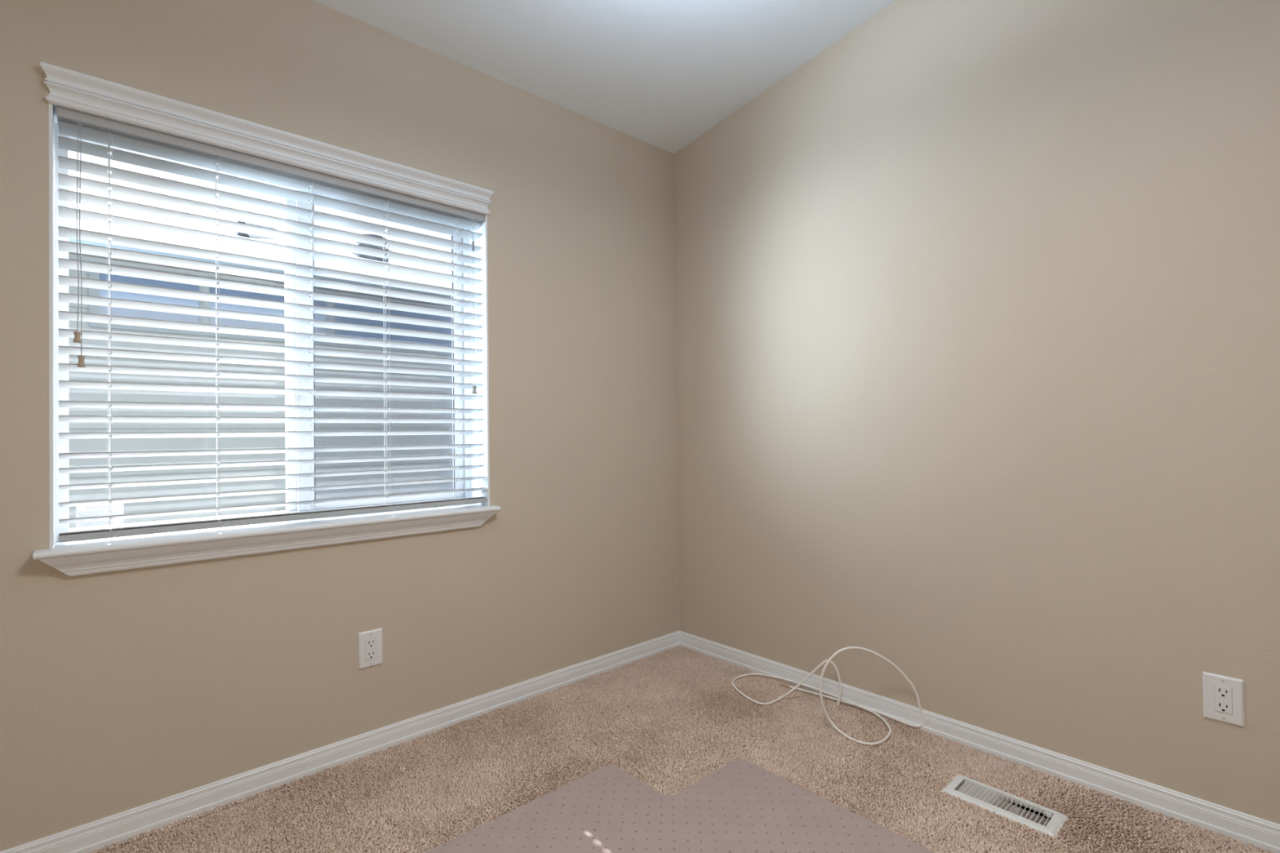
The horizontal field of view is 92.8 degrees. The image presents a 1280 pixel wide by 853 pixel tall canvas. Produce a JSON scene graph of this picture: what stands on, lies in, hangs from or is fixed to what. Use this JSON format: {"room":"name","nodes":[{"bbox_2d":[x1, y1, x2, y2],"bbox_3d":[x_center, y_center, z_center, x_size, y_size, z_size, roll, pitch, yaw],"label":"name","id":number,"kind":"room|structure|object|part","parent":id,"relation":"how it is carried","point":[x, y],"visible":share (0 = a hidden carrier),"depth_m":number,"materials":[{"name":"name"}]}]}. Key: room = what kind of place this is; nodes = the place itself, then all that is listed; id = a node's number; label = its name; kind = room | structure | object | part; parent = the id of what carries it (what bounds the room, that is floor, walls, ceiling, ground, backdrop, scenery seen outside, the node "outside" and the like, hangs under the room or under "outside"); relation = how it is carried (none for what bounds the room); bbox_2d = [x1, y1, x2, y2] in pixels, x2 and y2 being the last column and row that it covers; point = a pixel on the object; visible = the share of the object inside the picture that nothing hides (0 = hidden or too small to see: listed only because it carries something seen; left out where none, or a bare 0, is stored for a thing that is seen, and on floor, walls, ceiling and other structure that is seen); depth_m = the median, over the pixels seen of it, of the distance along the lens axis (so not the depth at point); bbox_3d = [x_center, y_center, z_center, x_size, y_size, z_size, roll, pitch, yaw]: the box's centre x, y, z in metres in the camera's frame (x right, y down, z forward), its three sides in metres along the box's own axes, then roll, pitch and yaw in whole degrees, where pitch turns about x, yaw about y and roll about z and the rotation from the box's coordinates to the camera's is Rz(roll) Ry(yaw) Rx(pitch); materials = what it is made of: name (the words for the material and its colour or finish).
{"room":"empty bedroom","nodes":[
{"label":"empty bedroom","id":0,"kind":"room"},
{"bbox_2d":[0,0,679,851],"bbox_3d":[-1.327,-0.063,1.794,4.200,2.590,0.200,0,-1,-42],"label":"wall","id":1,"kind":"structure","parent":0,"point":[121,691],"depth_m":1.99,"materials":[{"name":"beige paint"}]},
{"bbox_2d":[32,61,500,576],"bbox_3d":[-1.084,-0.263,1.985,1.257,1.282,0.250,0,-1,-42],"label":"window","id":2,"kind":"structure","parent":1,"relation":"in","point":[69,89],"depth_m":1.86,"materials":[{"name":"white plastic"}]},
{"bbox_2d":[76,504,121,528],"bbox_3d":[-1.514,0.250,1.708,0.100,0.066,0.001,0,-1,-42],"label":"warning label","id":3,"kind":"object","parent":2,"relation":"attached to","point":[99,511],"visible":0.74,"depth_m":1.70,"materials":[{"name":"grey"}]},
{"bbox_2d":[78,508,120,526],"bbox_3d":[-1.514,0.255,1.708,0.089,0.040,0.001,0,-1,-42],"label":"print","id":4,"kind":"object","parent":3,"relation":"attached to","point":[99,511],"depth_m":1.70,"materials":[{"name":"grey"}]},
{"bbox_3d":[-1.078,0.315,1.979,1.257,0.018,0.250,0,-1,-42],"label":"sill","id":5,"kind":"part","parent":2,"relation":"part of","materials":[{"name":"white wood"}]},
{"bbox_3d":[-1.029,-0.859,1.929,1.242,0.092,0.026,0,-1,-42],"label":"header moulding","id":6,"kind":"part","parent":2,"relation":"part of","materials":[{"name":"white wood"}]},
{"bbox_2d":[57,106,484,542],"bbox_3d":[-1.052,-0.256,1.961,1.190,1.115,0.076,0,-1,-42],"label":"window blind","id":7,"kind":"object","parent":2,"relation":"attached to","point":[71,122],"visible":1,"depth_m":1.85,"materials":[{"name":"white plastic"}]},
{"bbox_3d":[-1.450,-0.522,1.570,0.005,0.562,0.008,0,-1,-42],"label":"pull cord","id":8,"kind":"part","parent":7,"relation":"part of","materials":[{"name":"white fabric"}]},
{"bbox_3d":[-1.445,-0.492,1.574,0.005,0.622,0.008,0,-1,-42],"label":"pull cord","id":9,"kind":"part","parent":7,"relation":"part of","materials":[{"name":"white fabric"}]},
{"bbox_3d":[-1.423,-0.252,1.632,0.002,1.077,0.001,0,-1,-42],"label":"lift cord","id":10,"kind":"part","parent":7,"relation":"part of","materials":[{"name":"white fabric"}]},
{"bbox_3d":[-1.420,-0.247,1.635,0.007,1.087,0.052,0,-1,-42],"label":"ladder cord","id":11,"kind":"part","parent":7,"relation":"part of","materials":[{"name":"white fabric"}]},
{"bbox_3d":[-1.246,-0.253,1.793,0.002,1.077,0.001,0,-1,-42],"label":"lift cord","id":12,"kind":"part","parent":7,"relation":"part of","materials":[{"name":"white fabric"}]},
{"bbox_3d":[-1.242,-0.247,1.796,0.007,1.087,0.052,0,-1,-42],"label":"ladder cord","id":13,"kind":"part","parent":7,"relation":"part of","materials":[{"name":"white fabric"}]},
{"bbox_3d":[-1.051,0.285,1.959,1.186,0.018,0.049,0,-1,-42],"label":"rail","id":14,"kind":"part","parent":7,"relation":"part of","materials":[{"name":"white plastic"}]},
{"bbox_3d":[-1.062,-0.253,1.961,0.002,1.077,0.001,0,-1,-42],"label":"lift cord","id":15,"kind":"part","parent":7,"relation":"part of","materials":[{"name":"white fabric"}]},
{"bbox_3d":[-1.058,-0.248,1.964,0.007,1.087,0.052,0,-1,-42],"label":"ladder cord","id":16,"kind":"part","parent":7,"relation":"part of","materials":[{"name":"white fabric"}]},
{"bbox_3d":[-0.885,-0.253,2.122,0.002,1.077,0.001,0,-1,-42],"label":"lift cord","id":17,"kind":"part","parent":7,"relation":"part of","materials":[{"name":"white fabric"}]},
{"bbox_3d":[-0.881,-0.248,2.125,0.007,1.087,0.052,0,-1,-42],"label":"ladder cord","id":18,"kind":"part","parent":7,"relation":"part of","materials":[{"name":"white fabric"}]},
{"bbox_3d":[-0.697,-0.254,2.292,0.002,1.077,0.001,0,-1,-42],"label":"lift cord","id":19,"kind":"part","parent":7,"relation":"part of","materials":[{"name":"white fabric"}]},
{"bbox_3d":[-0.693,-0.248,2.296,0.007,1.087,0.052,0,-1,-42],"label":"ladder cord","id":20,"kind":"part","parent":7,"relation":"part of","materials":[{"name":"white fabric"}]},
{"bbox_3d":[-0.633,-0.477,2.312,0.010,0.648,0.008,0,-1,-42],"label":"tilt cord","id":21,"kind":"part","parent":7,"relation":"part of","materials":[{"name":"white fabric"}]},
{"bbox_3d":[-0.925,-0.253,2.228,0.592,1.067,0.022,0,-1,-43],"label":"sliding sash","id":22,"kind":"part","parent":2,"relation":"part of","materials":[{"name":"white plastic"}]},
{"bbox_2d":[0,631,679,852],"bbox_3d":[-1.242,1.051,1.704,3.900,0.074,0.014,0,-1,-42],"label":"baseboard","id":23,"kind":"structure","parent":1,"relation":"attached to","point":[90,837],"depth_m":1.89,"materials":[{"name":"white wood"}]},
{"bbox_2d":[358,627,382,669],"bbox_3d":[-0.896,0.740,2.028,0.078,0.120,0.008,0,-1,-42],"label":"electrical outlet","id":24,"kind":"object","parent":1,"relation":"attached to","point":[370,642],"visible":1,"depth_m":2.02,"materials":[{"name":"white plastic"}]},
{"bbox_2d":[365,637,376,660],"bbox_3d":[-0.895,0.740,2.026,0.033,0.067,0.003,0,-1,-42],"label":"receptacle","id":25,"kind":"object","parent":24,"relation":"attached to","point":[371,642],"depth_m":2.03,"materials":[{"name":"white plastic"}]},
{"bbox_2d":[313,0,894,154],"bbox_3d":[0.118,-1.776,0.203,4.200,0.830,4.550,0,-1,-42],"label":"ceiling","id":26,"kind":"structure","parent":0,"point":[661,74],"depth_m":2.29,"materials":[{"name":"white paint"}]},
{"bbox_2d":[106,651,1250,852],"bbox_3d":[0.167,1.128,0.154,3.900,0.141,4.200,0,-1,-42],"label":"floor","id":27,"kind":"structure","parent":0,"point":[152,844],"depth_m":1.76,"materials":[{"name":"beige carpet"}]},
{"bbox_2d":[424,759,935,852],"bbox_3d":[0.155,1.058,1.180,1.294,0.004,1.452,0,-1,-42],"label":"chair mat","id":28,"kind":"object","parent":27,"relation":"on","point":[742,806],"visible":1,"depth_m":1.63,"materials":[{"name":"plastic"}]},
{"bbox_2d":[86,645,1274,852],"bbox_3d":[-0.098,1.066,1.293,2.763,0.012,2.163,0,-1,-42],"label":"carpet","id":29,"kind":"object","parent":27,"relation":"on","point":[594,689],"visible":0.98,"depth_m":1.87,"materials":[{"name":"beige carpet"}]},
{"bbox_2d":[731,646,924,745],"bbox_3d":[0.651,0.924,2.315,0.265,0.295,0.734,0,-1,-42],"label":"loose cable","id":30,"kind":"object","parent":29,"relation":"on","point":[840,699],"visible":1,"depth_m":2.24,"materials":[{"name":"white plastic"}]},
{"bbox_2d":[940,773,1067,839],"bbox_3d":[1.019,1.126,1.710,0.131,0.156,0.284,0,-1,-42],"label":"floor vent","id":31,"kind":"object","parent":27,"relation":"in","point":[993,799],"visible":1,"depth_m":1.70,"materials":[{"name":"white metal"}]},
{"bbox_3d":[1.107,1.052,1.649,0.006,0.012,0.013,0,-1,-42],"label":"lever","id":32,"kind":"part","parent":31,"relation":"part of","materials":[{"name":"white metal"}]},
{"bbox_2d":[673,0,1279,824],"bbox_3d":[1.648,-0.413,1.532,0.150,3.218,4.200,0,-1,-42],"label":"wall","id":33,"kind":"structure","parent":0,"point":[977,302],"depth_m":1.93,"materials":[{"name":"beige paint"}]},
{"bbox_2d":[679,631,1279,852],"bbox_3d":[1.603,1.017,1.463,0.014,0.074,4.200,0,-1,-42],"label":"baseboard","id":34,"kind":"structure","parent":33,"relation":"attached to","point":[1264,834],"depth_m":1.87,"materials":[{"name":"white wood"}]},
{"bbox_2d":[1202,671,1244,727],"bbox_3d":[1.506,0.705,1.573,0.008,0.120,0.078,0,-1,-42],"label":"electrical outlet","id":35,"kind":"object","parent":33,"relation":"attached to","point":[1224,701],"visible":1,"depth_m":1.57,"materials":[{"name":"white plastic"}]},
{"bbox_2d":[1213,684,1232,715],"bbox_3d":[1.505,0.705,1.571,0.003,0.067,0.033,0,-1,-42],"label":"receptacle","id":36,"kind":"object","parent":35,"relation":"attached to","point":[1223,694],"depth_m":1.57,"materials":[{"name":"white plastic"}]},
{"label":"outside","id":37,"kind":"structure","parent":0,"visible":0},
{"bbox_3d":[-6.707,1.975,17.151,15.200,0.150,29.780,0,-1,-42],"label":"ground","id":38,"kind":"structure","parent":37,"visible":0},
{"bbox_2d":[53,169,453,545],"bbox_3d":[-2.265,-0.572,10.256,12.500,4.703,8.435,0,-1,-42],"label":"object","id":39,"kind":"structure","parent":38,"relation":"on","point":[82,445],"depth_m":4.47,"materials":[{"name":"grey"}]},
{"bbox_2d":[232,220,275,241],"bbox_3d":[-3.062,-1.520,4.829,0.260,0.110,0.260,0,-1,-42],"label":"roof vent","id":40,"kind":"object","parent":39,"relation":"attached to","point":[236,233],"depth_m":4.73,"materials":[{"name":"grey metal"}]},
{"bbox_3d":[0.295,-1.083,7.440,11.900,0.020,0.040,0,-1,-42],"label":"frieze trim","id":41,"kind":"part","parent":39,"relation":"part of","materials":[{"name":"grey"}]},
{"bbox_3d":[-2.560,-0.846,4.850,2.610,0.335,0.013,0,-1,-42],"label":"pane","id":42,"kind":"part","parent":39,"relation":"part of","materials":[{"name":"glass"}]},
{"bbox_2d":[351,243,388,262],"bbox_3d":[-2.411,-1.521,5.421,0.260,0.110,0.260,0,-1,-42],"label":"roof vent","id":43,"kind":"object","parent":39,"relation":"attached to","point":[359,255],"depth_m":5.32,"materials":[{"name":"grey metal"}]}
]}

